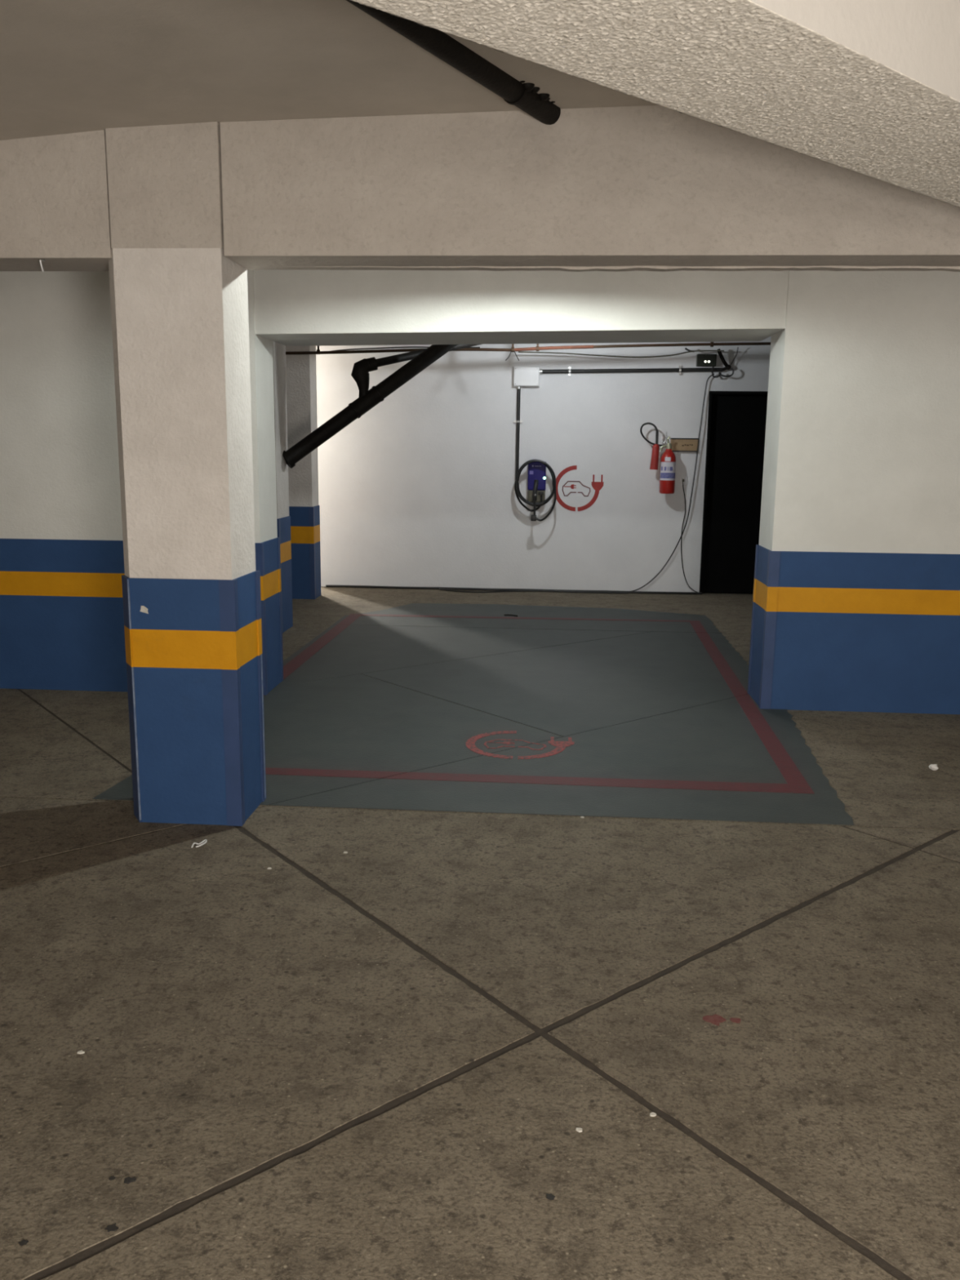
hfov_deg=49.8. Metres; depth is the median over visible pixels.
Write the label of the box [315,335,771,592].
wall
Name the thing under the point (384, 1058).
floor
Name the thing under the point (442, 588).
cable
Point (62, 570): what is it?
wall
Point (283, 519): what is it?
pillar
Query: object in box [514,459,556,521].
charger
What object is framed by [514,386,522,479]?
conduit
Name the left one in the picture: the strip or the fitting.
the strip
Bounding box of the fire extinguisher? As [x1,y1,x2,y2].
[640,422,675,493]
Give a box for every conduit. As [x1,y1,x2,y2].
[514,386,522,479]
[539,365,722,376]
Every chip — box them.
[77,1049,84,1053]
[575,1127,582,1132]
[649,1111,656,1116]
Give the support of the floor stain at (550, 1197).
on the floor
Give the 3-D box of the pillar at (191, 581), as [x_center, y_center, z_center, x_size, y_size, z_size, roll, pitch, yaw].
[-1.046,-0.564,3.667,0.440,2.450,0.298,1,11,4]
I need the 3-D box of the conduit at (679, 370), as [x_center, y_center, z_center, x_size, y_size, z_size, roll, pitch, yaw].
[1.386,-2.487,9.548,1.682,0.097,0.054,1,11,4]
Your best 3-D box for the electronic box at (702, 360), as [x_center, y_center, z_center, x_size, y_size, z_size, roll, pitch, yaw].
[2.075,-2.564,9.475,0.174,0.105,0.074,1,11,4]
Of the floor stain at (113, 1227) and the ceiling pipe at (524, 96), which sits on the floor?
the floor stain at (113, 1227)
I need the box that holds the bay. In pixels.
[92,603,853,825]
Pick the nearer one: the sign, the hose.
the hose
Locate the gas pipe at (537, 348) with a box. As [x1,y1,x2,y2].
[285,342,770,360]
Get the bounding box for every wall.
[0,269,283,695]
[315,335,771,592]
[746,270,959,714]
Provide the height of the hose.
0.166 m
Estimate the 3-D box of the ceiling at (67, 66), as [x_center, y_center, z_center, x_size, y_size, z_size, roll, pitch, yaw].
[0.323,-1.877,4.218,12.000,0.380,18.000,1,11,4]
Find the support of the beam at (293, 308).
attached to the ceiling at (67, 66)
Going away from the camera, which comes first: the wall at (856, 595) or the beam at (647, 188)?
the beam at (647, 188)
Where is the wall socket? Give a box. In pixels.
[680,475,686,484]
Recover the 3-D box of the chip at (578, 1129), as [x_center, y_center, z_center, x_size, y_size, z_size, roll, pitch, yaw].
[0.200,0.988,2.083,0.013,0.003,0.010,1,11,4]
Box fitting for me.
[722,364,731,371]
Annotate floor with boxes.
[0,586,959,1279]
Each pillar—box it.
[105,121,266,826]
[272,341,293,633]
[285,346,320,599]
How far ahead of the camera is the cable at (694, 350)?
9.35 m
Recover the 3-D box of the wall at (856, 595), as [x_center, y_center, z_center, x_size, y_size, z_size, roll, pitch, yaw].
[3.950,-0.837,5.301,4.874,2.500,0.374,1,11,4]
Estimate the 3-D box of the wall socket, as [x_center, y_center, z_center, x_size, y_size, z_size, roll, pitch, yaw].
[1.914,-1.498,9.704,0.056,0.080,0.032,1,11,4]
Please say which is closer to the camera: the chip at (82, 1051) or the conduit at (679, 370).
the chip at (82, 1051)
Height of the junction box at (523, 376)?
0.178 m
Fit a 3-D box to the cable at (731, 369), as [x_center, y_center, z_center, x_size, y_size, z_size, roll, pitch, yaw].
[2.217,-2.448,9.440,0.200,0.103,0.022,2,11,8]
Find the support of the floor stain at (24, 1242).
on the floor
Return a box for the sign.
[555,465,604,511]
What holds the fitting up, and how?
attached to the conduit at (679, 370)
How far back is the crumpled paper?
4.47 m
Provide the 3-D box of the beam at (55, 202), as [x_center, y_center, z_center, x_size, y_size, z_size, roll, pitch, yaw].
[-3.468,-1.559,3.650,4.526,0.540,0.284,1,11,4]
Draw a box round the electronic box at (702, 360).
[696,354,716,366]
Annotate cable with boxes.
[325,585,702,594]
[332,346,479,351]
[439,587,628,593]
[518,350,724,357]
[608,373,714,593]
[711,366,733,377]
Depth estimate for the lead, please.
9.81 m
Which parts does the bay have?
painted panel, painted panel, painted panel, painted panel, painted panel, painted panel, painted panel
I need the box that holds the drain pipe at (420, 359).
[282,344,479,468]
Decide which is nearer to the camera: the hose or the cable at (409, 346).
the cable at (409, 346)
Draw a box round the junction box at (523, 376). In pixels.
[513,366,539,386]
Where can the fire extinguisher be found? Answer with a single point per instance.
(668, 461)
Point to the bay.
(655, 714)
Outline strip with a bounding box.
[191,839,207,848]
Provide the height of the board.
0.126 m
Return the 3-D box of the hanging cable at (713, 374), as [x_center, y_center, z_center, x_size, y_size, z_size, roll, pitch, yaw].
[1.687,-1.450,9.704,0.914,2.049,0.082,1,11,0]
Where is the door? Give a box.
[699,391,768,594]
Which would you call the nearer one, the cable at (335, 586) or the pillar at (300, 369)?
the pillar at (300, 369)
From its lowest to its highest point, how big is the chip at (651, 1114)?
0.003 m
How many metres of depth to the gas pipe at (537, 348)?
8.73 m
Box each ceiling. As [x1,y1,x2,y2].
[0,0,658,140]
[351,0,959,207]
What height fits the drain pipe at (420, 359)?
1.296 m
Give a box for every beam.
[0,129,112,271]
[219,105,959,271]
[253,269,788,346]
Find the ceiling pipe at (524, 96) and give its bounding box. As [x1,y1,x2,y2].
[346,0,560,124]
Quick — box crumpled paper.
[928,764,937,770]
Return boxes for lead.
[680,481,697,592]
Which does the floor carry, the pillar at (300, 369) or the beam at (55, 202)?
the pillar at (300, 369)
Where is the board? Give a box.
[670,438,697,452]
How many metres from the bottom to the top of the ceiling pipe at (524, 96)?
0.080 m
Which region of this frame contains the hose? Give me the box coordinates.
[716,348,728,367]

